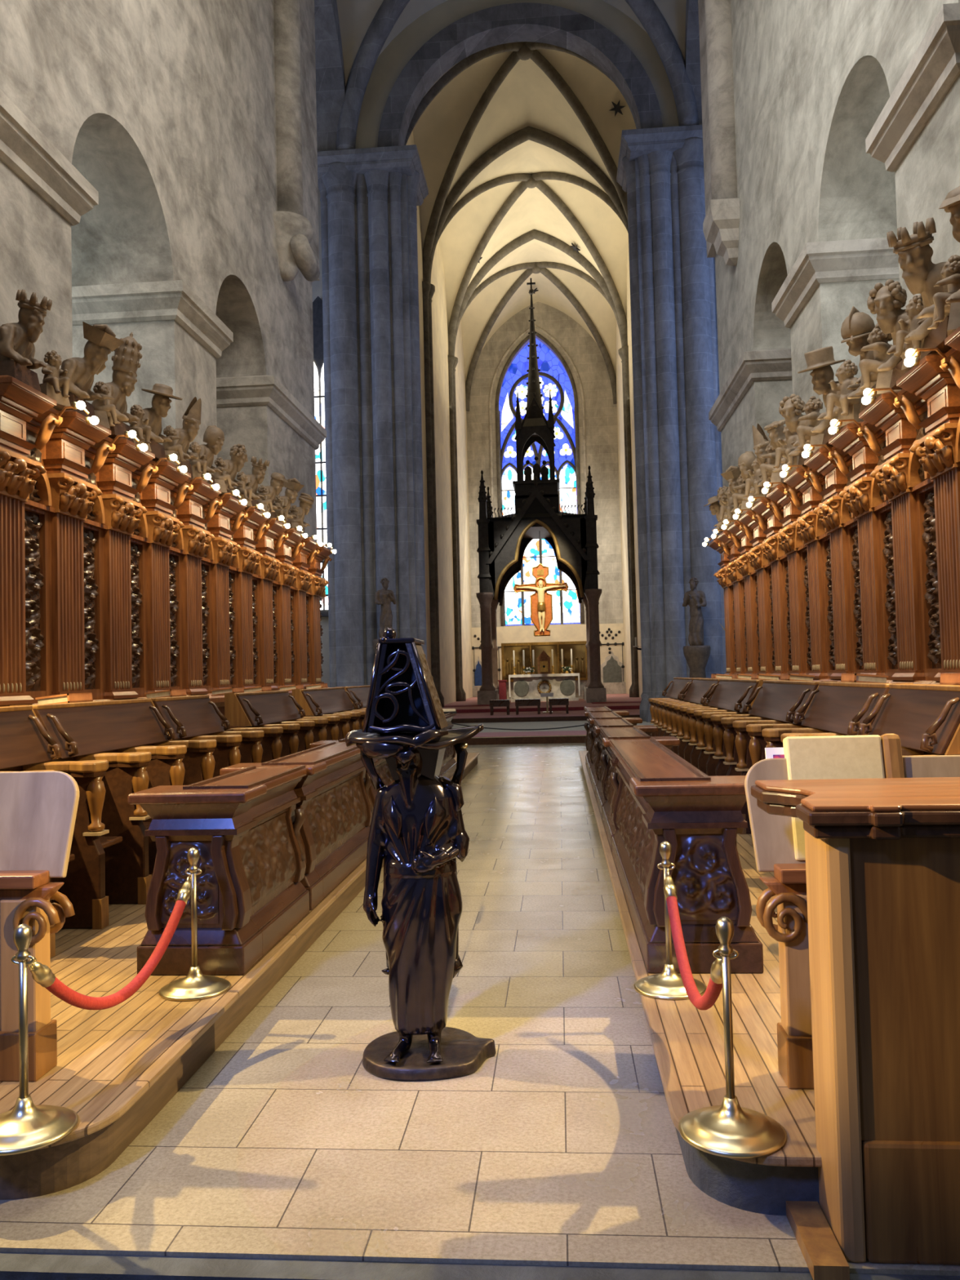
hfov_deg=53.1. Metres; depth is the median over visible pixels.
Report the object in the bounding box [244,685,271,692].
book
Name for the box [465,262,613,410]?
trim
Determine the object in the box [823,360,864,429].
cherub
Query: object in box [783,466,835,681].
panelling
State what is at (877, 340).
cherub
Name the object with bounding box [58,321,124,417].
bust
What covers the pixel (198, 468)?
cherub
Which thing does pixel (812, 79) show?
wall
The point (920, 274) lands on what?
bust
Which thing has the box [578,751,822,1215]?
wooden platform
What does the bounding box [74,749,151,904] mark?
stall
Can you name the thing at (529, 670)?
flower arrangement
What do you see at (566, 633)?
trim
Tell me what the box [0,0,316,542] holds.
wall
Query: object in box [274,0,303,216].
trim
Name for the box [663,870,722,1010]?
rope
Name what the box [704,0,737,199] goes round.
trim
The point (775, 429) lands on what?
bust
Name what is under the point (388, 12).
trim
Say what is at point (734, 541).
panelling
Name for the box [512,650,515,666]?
candle
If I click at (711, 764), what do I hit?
stall
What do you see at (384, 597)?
statue
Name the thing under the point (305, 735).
stall
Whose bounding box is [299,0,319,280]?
trim
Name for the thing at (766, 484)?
spotlight
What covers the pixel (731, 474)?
bust
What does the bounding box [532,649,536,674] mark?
candlestick
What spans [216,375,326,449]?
trim
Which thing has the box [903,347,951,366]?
spotlight
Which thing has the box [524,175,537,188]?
trim
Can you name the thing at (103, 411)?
cherub
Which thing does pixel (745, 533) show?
panelling
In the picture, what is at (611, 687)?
trim
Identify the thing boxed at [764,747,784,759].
leaflet
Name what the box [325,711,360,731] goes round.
stall
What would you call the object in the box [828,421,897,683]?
panelling
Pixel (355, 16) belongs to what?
ceiling
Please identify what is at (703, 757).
stall
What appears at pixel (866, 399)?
spotlight
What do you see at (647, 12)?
trim
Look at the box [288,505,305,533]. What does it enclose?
cherub
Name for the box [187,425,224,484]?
bust
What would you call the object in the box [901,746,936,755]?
stall
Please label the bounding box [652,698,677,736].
stall
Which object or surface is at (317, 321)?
window
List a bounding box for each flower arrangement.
[523,666,534,674]
[561,666,572,673]
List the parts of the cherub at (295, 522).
rocky seat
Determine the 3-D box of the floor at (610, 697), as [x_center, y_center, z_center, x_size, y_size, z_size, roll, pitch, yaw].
[2.870,2.916,41.126,12.000,0.720,19.400,-2,-2,5]
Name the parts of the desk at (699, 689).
rail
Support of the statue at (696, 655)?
attached to the column at (660, 170)
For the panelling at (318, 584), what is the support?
on the floor
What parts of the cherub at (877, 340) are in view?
rocky seat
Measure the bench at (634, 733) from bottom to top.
0.838 m
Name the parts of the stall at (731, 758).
armrest moulding, armrest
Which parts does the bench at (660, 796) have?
carved panel, moulding, panel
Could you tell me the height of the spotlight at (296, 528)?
0.156 m
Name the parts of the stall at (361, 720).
armrest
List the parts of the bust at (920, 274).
crown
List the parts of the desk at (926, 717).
rail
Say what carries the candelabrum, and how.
attached to the wall at (618, 341)
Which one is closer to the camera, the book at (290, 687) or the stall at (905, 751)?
the stall at (905, 751)
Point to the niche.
(611, 671)
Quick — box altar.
[511,675,578,702]
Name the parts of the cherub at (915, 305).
rocky seat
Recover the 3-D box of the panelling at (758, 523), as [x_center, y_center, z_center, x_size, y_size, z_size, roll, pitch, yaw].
[4.009,-0.240,13.047,0.710,3.060,0.906,-2,-2,5]
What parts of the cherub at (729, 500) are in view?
rocky seat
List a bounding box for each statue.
[372,577,395,653]
[682,577,710,678]
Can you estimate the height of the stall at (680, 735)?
0.905 m
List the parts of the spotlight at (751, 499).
bulb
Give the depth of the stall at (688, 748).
11.10 m
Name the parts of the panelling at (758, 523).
cornice, panel frame, carved panel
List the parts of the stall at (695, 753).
armrest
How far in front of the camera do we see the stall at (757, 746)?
7.17 m
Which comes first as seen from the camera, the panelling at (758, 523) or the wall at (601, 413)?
the panelling at (758, 523)
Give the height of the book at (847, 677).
0.082 m
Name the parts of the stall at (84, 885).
seat, armrest, armrest moulding, seat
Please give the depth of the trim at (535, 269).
46.64 m
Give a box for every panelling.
[0,375,62,706]
[39,409,115,701]
[93,437,157,700]
[137,459,192,697]
[174,478,222,706]
[204,493,247,728]
[231,507,269,727]
[253,518,288,690]
[273,528,304,695]
[290,537,319,716]
[306,546,332,684]
[708,537,736,679]
[717,530,747,674]
[727,520,759,675]
[738,509,774,675]
[751,497,791,679]
[766,483,811,675]
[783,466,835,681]
[804,445,863,681]
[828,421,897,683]
[858,389,941,684]
[896,347,959,684]
[944,326,959,351]
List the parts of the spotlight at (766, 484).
bulb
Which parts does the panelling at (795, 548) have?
cornice, panel frame, carved panel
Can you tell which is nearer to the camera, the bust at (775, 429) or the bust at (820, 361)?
the bust at (820, 361)
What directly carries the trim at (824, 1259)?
on the floor at (562, 1148)
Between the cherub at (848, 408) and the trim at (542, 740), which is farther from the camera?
the trim at (542, 740)
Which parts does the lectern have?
knob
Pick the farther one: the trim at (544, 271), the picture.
the trim at (544, 271)
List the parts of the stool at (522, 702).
leg, seat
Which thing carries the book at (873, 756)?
on the chair at (772, 837)
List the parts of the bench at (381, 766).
moulding, carved panel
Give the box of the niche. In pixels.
[600,650,624,682]
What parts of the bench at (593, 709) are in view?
carved panel, moulding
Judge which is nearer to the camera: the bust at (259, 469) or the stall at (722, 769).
the stall at (722, 769)
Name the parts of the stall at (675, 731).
armrest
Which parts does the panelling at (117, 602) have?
panel frame, cornice, carved panel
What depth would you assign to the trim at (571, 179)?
40.11 m
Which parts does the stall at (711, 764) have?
armrest moulding, armrest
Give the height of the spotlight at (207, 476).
0.156 m
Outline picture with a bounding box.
[773,754,784,758]
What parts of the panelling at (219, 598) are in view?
panel frame, cornice, carved panel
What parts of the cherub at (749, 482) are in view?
rocky seat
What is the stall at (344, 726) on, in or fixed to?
on the wooden platform at (118, 1066)
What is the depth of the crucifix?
36.98 m
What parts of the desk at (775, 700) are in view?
rail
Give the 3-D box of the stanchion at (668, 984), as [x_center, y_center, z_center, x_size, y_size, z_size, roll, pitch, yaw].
[0.785,1.147,4.016,0.300,0.611,0.300,-2,-2,5]
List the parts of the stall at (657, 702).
armrest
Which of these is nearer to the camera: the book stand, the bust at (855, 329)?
the bust at (855, 329)
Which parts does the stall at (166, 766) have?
seat, armrest, armrest moulding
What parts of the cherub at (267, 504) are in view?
rocky seat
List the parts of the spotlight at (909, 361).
bulb, bulb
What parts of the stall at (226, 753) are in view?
armrest, armrest moulding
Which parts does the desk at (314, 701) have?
rail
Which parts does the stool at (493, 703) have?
seat, leg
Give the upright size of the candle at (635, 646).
0.340 m
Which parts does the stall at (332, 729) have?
armrest, armrest moulding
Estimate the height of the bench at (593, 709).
0.838 m
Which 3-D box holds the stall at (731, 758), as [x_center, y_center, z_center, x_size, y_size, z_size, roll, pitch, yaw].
[2.322,1.116,8.125,0.470,0.905,0.562,-2,-2,5]
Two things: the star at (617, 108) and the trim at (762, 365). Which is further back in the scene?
the star at (617, 108)
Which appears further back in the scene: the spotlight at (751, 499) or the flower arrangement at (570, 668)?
the flower arrangement at (570, 668)
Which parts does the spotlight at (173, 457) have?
bulb, bulb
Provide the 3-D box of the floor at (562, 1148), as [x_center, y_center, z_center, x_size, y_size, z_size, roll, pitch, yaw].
[0.257,2.086,11.712,14.400,0.300,18.480,-2,-2,5]
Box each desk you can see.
[0,705,62,769]
[29,697,174,759]
[146,694,230,739]
[224,689,305,726]
[291,686,358,715]
[342,684,369,708]
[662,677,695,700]
[680,677,722,705]
[703,678,770,712]
[742,680,831,724]
[751,777,959,1264]
[793,680,894,735]
[857,683,959,755]
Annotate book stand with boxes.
[540,693,553,712]
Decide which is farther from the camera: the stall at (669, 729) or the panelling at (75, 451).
the stall at (669, 729)
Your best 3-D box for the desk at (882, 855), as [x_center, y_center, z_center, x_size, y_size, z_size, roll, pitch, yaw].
[1.578,0.986,2.635,1.478,1.150,0.643,-2,-2,5]
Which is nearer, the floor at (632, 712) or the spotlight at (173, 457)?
the spotlight at (173, 457)
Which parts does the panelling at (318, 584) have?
panel frame, cornice, carved panel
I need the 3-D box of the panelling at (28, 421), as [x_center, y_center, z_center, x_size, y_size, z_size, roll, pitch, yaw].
[-3.498,-0.280,7.014,0.710,3.060,0.876,-2,-2,5]
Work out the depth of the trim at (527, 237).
42.63 m
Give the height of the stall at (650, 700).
0.905 m
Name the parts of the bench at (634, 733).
carved panel, moulding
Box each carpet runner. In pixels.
[444,704,489,706]
[591,701,640,703]
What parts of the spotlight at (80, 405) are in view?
bulb, bulb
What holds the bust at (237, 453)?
on the panelling at (219, 598)
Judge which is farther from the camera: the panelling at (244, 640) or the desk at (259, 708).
the panelling at (244, 640)
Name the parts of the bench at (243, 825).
panel, moulding, carved panel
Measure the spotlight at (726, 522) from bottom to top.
0.156 m
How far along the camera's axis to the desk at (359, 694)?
13.97 m
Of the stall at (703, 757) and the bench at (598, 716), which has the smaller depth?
the stall at (703, 757)
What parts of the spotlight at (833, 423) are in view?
bulb, bulb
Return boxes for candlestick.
[512,650,515,674]
[522,649,526,674]
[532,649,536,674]
[551,648,555,673]
[560,648,564,673]
[569,648,573,673]
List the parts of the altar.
recessed panel, panel, recessed panel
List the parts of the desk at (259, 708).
rail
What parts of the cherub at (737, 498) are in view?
rocky seat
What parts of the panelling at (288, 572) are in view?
panel, panel frame, cornice, carved panel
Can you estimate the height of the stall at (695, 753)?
0.905 m
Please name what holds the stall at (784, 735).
on the wooden platform at (687, 1041)
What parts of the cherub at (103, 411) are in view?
rocky seat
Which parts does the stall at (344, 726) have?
armrest, armrest moulding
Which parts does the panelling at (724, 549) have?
cornice, panel frame, carved panel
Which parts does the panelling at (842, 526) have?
cornice, panel, panel frame, carved panel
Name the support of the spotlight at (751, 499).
attached to the panelling at (775, 556)
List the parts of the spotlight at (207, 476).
bulb, bulb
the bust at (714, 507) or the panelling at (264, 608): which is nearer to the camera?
the panelling at (264, 608)
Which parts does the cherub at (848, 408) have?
rocky seat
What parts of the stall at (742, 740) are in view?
armrest moulding, armrest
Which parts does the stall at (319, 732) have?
armrest, armrest moulding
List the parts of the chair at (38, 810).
post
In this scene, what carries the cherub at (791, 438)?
on the panelling at (815, 537)
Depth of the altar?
38.62 m
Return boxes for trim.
[0,88,98,226]
[71,280,233,358]
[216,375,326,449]
[273,211,319,281]
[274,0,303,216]
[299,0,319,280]
[314,0,345,151]
[336,0,409,150]
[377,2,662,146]
[404,41,627,219]
[422,41,610,262]
[422,125,628,283]
[422,280,444,707]
[436,173,626,332]
[448,171,626,342]
[448,229,627,355]
[448,355,466,701]
[450,715,639,723]
[455,705,639,712]
[460,262,617,404]
[462,734,651,745]
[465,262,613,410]
[471,622,625,685]
[471,627,624,684]
[472,682,626,697]
[488,324,586,626]
[495,331,584,626]
[516,42,533,60]
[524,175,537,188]
[530,263,542,273]
[617,345,639,697]
[625,0,698,125]
[684,0,702,124]
[697,0,716,257]
[702,197,739,266]
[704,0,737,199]
[708,348,791,431]
[771,236,899,328]
[786,1200,849,1279]
[865,2,959,172]
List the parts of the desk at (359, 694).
rail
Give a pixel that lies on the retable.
(579, 649)
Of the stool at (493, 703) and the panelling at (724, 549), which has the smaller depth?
the panelling at (724, 549)
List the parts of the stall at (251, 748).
armrest, armrest moulding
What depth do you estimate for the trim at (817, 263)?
11.96 m
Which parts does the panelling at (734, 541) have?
cornice, panel frame, carved panel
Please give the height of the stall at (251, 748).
0.905 m
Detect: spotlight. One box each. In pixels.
[54,400,98,424]
[107,430,147,451]
[151,453,186,472]
[187,473,219,490]
[217,489,247,505]
[243,503,270,517]
[265,515,290,528]
[284,525,307,537]
[301,534,323,546]
[316,542,336,553]
[702,537,721,546]
[711,528,732,538]
[721,520,743,529]
[733,508,756,519]
[746,496,771,507]
[761,481,789,493]
[779,464,809,477]
[801,444,834,457]
[828,418,864,434]
[861,387,902,404]
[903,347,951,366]
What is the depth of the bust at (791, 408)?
10.23 m
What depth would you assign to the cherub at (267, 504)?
12.61 m
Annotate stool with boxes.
[489,699,510,715]
[515,698,540,715]
[548,697,568,714]
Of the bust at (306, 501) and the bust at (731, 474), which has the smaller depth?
the bust at (731, 474)
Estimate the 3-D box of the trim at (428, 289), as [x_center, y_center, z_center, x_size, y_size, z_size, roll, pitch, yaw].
[-1.786,-5.219,34.669,0.680,15.280,1.042,-2,-2,5]
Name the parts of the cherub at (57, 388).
rocky seat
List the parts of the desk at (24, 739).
rail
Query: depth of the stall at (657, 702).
13.92 m
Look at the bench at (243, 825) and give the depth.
4.39 m
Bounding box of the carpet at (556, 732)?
[473,730,586,737]
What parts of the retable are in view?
frame, gold panel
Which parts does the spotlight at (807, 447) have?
bulb, bulb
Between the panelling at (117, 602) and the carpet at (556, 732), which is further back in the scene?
the carpet at (556, 732)
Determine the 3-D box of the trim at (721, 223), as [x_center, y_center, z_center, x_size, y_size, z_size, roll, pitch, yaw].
[4.394,-7.265,17.367,0.550,1.000,0.900,-2,-2,5]
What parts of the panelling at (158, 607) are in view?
panel frame, cornice, carved panel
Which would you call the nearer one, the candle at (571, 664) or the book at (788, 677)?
the book at (788, 677)
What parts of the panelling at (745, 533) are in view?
cornice, panel frame, carved panel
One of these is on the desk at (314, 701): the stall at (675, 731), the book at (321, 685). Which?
the book at (321, 685)
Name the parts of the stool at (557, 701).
leg, seat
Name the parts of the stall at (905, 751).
armrest, seat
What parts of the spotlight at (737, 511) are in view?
bulb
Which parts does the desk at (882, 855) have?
corner post, panel, skirting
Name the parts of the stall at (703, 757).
armrest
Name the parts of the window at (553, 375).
corner glass, trefoil glass, lancet glass, trefoil glass, rosette glass, rosette glass, trefoil glass, lancet glass, rosette glass, trefoil glass, rosette glass, lancet glass, rosette glass, trefoil glass, trefoil glass, corner glass, lancet glass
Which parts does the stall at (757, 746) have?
armrest moulding, armrest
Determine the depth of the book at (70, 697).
6.04 m
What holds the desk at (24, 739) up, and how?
on the stall at (84, 885)
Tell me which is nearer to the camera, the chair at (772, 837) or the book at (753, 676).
the chair at (772, 837)
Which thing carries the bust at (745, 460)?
on the panelling at (758, 523)
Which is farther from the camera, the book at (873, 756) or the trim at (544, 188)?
the trim at (544, 188)
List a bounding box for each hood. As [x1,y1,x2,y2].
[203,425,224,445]
[737,451,755,470]
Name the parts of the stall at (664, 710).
armrest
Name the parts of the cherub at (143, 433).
rocky seat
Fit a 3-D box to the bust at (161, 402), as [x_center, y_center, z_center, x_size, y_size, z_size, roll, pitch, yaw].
[-3.140,-2.105,9.270,0.541,0.729,0.398,-2,-2,8]
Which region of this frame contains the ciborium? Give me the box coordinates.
[475,278,606,704]
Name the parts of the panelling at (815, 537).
cornice, panel frame, panel, carved panel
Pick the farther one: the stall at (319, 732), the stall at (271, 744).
the stall at (319, 732)
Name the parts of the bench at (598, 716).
carved panel, moulding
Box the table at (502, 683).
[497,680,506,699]
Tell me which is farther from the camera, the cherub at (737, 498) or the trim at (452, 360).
the trim at (452, 360)
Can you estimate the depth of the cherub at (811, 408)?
9.74 m
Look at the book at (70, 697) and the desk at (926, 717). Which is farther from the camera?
the book at (70, 697)
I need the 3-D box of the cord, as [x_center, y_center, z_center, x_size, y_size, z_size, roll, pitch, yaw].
[1.150,1.913,21.524,3.980,0.390,0.180,-2,-2,5]
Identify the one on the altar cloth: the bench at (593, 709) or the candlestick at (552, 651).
the candlestick at (552, 651)
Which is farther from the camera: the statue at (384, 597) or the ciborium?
the ciborium
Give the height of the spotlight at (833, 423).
0.156 m
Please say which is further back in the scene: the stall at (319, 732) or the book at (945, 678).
the stall at (319, 732)
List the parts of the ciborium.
lantern post, lantern post, arch moulding, arch moulding, lantern post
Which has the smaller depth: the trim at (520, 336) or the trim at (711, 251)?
the trim at (711, 251)
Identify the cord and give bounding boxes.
[451,722,588,730]
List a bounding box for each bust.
[0,288,52,392]
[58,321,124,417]
[91,332,142,442]
[141,383,182,460]
[173,396,201,477]
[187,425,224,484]
[212,443,248,499]
[235,456,269,511]
[256,471,288,520]
[274,478,303,528]
[290,492,314,533]
[703,495,726,535]
[716,485,728,529]
[720,466,751,520]
[737,451,755,509]
[751,423,782,497]
[764,419,786,483]
[778,394,810,467]
[797,346,862,447]
[840,306,892,413]
[866,279,910,390]
[886,217,951,359]
[938,186,959,302]
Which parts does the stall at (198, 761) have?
armrest, armrest moulding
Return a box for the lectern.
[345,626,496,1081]
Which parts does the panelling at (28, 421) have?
panel, cornice, carved panel, panel frame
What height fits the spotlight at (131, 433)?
0.156 m
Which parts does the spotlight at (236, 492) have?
bulb, bulb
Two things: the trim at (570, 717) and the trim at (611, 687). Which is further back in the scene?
the trim at (611, 687)
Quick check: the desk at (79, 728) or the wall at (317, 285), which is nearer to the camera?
the desk at (79, 728)
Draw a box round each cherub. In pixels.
[39,350,70,410]
[92,381,119,429]
[128,404,151,451]
[162,425,186,466]
[188,441,207,482]
[213,457,233,493]
[235,471,252,506]
[257,484,275,513]
[273,494,288,524]
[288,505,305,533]
[717,486,737,526]
[730,474,751,515]
[742,457,766,502]
[758,441,782,488]
[773,426,799,472]
[794,395,824,453]
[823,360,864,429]
[855,323,901,398]
[893,295,926,371]
[927,254,959,336]
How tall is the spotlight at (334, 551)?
0.156 m
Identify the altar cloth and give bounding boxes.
[508,673,580,697]
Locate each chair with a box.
[0,770,79,1081]
[744,755,959,1088]
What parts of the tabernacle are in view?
door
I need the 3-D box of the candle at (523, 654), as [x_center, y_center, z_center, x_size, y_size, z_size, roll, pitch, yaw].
[1.791,0.758,39.333,0.076,0.700,0.076,-2,-2,5]
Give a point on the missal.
(446, 710)
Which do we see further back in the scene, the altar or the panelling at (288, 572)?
the altar
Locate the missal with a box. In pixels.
[443,708,456,714]
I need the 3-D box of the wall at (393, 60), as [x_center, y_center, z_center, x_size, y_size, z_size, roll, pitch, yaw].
[0.766,-16.576,26.881,12.000,5.900,0.001,-2,-2,5]
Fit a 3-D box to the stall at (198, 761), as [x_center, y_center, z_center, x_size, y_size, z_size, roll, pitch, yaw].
[-2.121,1.190,7.153,0.470,0.905,0.562,-2,-2,5]
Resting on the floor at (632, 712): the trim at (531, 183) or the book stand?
the book stand
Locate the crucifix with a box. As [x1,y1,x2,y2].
[513,530,568,636]
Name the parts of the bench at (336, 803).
moulding, carved panel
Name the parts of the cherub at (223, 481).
rocky seat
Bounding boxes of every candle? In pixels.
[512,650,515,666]
[522,649,524,666]
[532,649,534,666]
[551,648,553,666]
[560,648,563,665]
[570,648,573,665]
[632,636,638,647]
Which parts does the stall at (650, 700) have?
armrest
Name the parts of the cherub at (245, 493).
rocky seat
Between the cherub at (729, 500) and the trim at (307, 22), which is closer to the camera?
the cherub at (729, 500)
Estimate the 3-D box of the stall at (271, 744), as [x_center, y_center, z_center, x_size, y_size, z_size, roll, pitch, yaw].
[-1.982,1.250,8.841,0.470,0.905,0.562,-2,-2,5]
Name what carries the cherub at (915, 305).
on the panelling at (935, 383)
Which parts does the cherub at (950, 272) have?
rocky seat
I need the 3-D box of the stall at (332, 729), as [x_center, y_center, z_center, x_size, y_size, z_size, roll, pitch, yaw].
[-1.797,1.330,11.092,0.470,0.905,0.562,-2,-2,5]
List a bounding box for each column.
[317,144,428,687]
[616,124,726,722]
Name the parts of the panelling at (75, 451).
panel frame, cornice, carved panel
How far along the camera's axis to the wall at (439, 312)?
40.07 m
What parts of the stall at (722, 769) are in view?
armrest moulding, armrest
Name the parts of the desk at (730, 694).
rail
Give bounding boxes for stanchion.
[0,924,78,1155]
[158,847,231,1001]
[633,840,706,999]
[678,916,786,1158]
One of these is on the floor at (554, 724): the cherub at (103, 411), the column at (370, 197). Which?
the column at (370, 197)
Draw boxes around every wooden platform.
[0,752,479,1199]
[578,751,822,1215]
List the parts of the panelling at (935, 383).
cornice, panel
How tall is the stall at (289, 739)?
0.905 m
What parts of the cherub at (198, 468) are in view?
rocky seat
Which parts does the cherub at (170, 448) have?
rocky seat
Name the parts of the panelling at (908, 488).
cornice, panel, panel frame, carved panel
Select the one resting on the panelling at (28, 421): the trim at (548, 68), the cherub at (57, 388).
the cherub at (57, 388)
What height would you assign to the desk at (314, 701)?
0.310 m
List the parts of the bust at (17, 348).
crown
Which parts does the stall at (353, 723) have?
armrest, armrest moulding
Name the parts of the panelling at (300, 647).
panel frame, cornice, carved panel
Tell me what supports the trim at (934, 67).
attached to the wall at (812, 79)
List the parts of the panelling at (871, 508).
cornice, panel frame, carved panel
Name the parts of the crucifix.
title plate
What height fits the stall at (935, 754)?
0.905 m
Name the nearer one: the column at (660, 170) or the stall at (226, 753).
the stall at (226, 753)
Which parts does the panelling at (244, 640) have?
panel frame, cornice, carved panel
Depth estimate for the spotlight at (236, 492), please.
10.84 m
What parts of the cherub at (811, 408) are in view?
rocky seat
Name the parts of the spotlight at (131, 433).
bulb, bulb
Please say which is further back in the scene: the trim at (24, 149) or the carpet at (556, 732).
the carpet at (556, 732)
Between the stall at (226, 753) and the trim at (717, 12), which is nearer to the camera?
the stall at (226, 753)
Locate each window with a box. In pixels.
[312,296,328,617]
[498,338,580,626]
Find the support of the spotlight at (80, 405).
attached to the panelling at (28, 421)
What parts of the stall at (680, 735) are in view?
armrest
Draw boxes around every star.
[570,243,580,253]
[608,100,625,116]
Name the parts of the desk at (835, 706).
rail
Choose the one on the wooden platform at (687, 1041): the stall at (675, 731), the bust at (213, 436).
the stall at (675, 731)
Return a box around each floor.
[0,742,959,1275]
[0,1252,959,1279]
[442,693,641,713]
[452,709,639,723]
[452,720,653,737]
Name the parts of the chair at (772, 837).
post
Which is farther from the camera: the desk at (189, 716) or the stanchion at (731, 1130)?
the desk at (189, 716)
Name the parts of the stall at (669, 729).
armrest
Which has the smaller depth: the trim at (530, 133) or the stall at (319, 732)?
the stall at (319, 732)
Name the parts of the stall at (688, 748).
armrest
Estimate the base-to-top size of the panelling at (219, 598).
3.060 m
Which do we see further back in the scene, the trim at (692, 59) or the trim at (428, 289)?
the trim at (428, 289)
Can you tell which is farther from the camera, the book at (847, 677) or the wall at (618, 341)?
the wall at (618, 341)
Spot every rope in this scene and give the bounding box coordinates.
[27,875,191,1009]
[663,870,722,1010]
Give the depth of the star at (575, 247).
42.01 m
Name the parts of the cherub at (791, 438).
rocky seat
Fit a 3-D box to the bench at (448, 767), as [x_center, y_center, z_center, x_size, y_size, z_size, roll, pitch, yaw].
[-0.647,1.387,12.466,0.555,0.838,1.975,-2,-2,5]
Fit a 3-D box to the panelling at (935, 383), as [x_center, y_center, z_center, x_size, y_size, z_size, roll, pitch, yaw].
[3.487,-0.466,6.703,0.710,3.060,0.906,-2,-2,5]
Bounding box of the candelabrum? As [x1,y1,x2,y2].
[632,636,641,650]
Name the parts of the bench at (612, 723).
carved panel, moulding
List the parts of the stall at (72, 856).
seat, armrest, seat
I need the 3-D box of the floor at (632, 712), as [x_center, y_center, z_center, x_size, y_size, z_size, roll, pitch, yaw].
[1.415,2.576,29.511,23.000,0.600,4.000,-2,-2,5]
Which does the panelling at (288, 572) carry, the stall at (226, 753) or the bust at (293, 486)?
the bust at (293, 486)
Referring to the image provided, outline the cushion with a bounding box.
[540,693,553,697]
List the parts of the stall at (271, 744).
armrest, armrest moulding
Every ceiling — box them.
[336,0,686,86]
[413,48,635,382]
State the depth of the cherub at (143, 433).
8.87 m
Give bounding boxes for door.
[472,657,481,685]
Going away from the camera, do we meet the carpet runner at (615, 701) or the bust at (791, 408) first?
the bust at (791, 408)
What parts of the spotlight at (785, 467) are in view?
bulb, bulb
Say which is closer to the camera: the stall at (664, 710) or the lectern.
the lectern
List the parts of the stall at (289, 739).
armrest, armrest moulding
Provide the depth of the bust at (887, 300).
7.30 m
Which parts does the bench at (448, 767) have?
moulding, carved panel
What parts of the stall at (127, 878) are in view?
seat, armrest, armrest moulding, seat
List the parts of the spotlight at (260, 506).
bulb, bulb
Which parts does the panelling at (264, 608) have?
panel frame, cornice, carved panel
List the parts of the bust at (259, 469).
crown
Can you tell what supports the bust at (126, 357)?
on the panelling at (117, 602)
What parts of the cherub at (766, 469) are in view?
rocky seat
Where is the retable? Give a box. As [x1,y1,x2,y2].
[501,640,587,700]
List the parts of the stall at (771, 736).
armrest moulding, armrest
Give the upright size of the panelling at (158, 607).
3.060 m
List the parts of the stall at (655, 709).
armrest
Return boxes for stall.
[0,765,75,957]
[22,756,122,928]
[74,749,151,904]
[116,743,186,875]
[153,737,216,785]
[183,733,241,777]
[209,728,263,763]
[231,725,283,762]
[253,723,300,757]
[271,720,315,752]
[286,718,328,742]
[300,715,340,740]
[313,714,351,740]
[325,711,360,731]
[335,710,365,729]
[345,709,365,711]
[648,697,673,736]
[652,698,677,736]
[655,699,681,736]
[659,700,688,736]
[664,702,693,751]
[668,702,700,755]
[674,704,708,759]
[680,706,715,763]
[686,707,724,768]
[693,709,735,773]
[702,711,747,776]
[711,714,758,776]
[720,716,773,775]
[732,720,789,834]
[746,723,808,846]
[761,727,831,755]
[780,732,847,746]
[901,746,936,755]
[912,754,959,755]
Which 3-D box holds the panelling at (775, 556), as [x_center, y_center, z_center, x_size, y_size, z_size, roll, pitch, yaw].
[3.934,-0.272,12.141,0.710,3.060,0.906,-2,-2,5]
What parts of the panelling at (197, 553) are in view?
panel frame, cornice, carved panel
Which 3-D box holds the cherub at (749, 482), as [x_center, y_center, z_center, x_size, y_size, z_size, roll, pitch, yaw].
[3.596,-2.092,12.438,0.349,0.600,0.320,0,-2,-24]
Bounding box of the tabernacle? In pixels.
[537,650,551,674]
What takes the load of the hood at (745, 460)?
attached to the bust at (745, 460)
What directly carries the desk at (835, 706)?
on the stall
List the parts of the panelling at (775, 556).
cornice, panel frame, carved panel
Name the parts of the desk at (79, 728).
rail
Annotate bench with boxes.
[127,764,309,975]
[219,742,373,910]
[309,737,392,826]
[438,712,456,778]
[583,706,629,777]
[587,711,642,796]
[593,718,657,818]
[600,726,679,851]
[608,737,764,973]
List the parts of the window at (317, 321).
pane, pane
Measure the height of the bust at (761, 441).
0.900 m
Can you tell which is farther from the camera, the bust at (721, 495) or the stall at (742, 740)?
the bust at (721, 495)
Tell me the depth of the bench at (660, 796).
4.23 m
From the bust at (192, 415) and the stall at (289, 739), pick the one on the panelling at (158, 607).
the bust at (192, 415)
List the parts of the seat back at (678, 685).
rail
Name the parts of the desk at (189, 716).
rail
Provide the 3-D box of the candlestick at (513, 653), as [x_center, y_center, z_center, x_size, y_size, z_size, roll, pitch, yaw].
[1.396,0.919,39.360,0.170,1.000,0.166,-2,-2,5]
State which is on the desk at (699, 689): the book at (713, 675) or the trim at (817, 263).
the book at (713, 675)
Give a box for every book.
[35,692,93,704]
[144,688,186,697]
[210,686,244,696]
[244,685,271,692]
[278,684,303,690]
[305,683,327,688]
[711,673,732,679]
[732,673,751,679]
[751,673,780,679]
[780,673,814,680]
[782,733,904,860]
[840,673,888,683]
[939,673,959,684]
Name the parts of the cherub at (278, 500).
rocky seat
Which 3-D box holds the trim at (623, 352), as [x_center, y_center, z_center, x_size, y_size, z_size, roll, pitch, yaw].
[6.620,-5.153,42.008,0.680,15.280,1.042,-2,-2,5]
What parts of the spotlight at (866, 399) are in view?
bulb, bulb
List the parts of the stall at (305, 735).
armrest, armrest moulding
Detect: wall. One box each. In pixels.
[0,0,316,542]
[311,187,329,687]
[355,0,679,148]
[405,130,472,704]
[466,302,623,627]
[615,233,642,697]
[713,257,722,487]
[715,0,959,486]

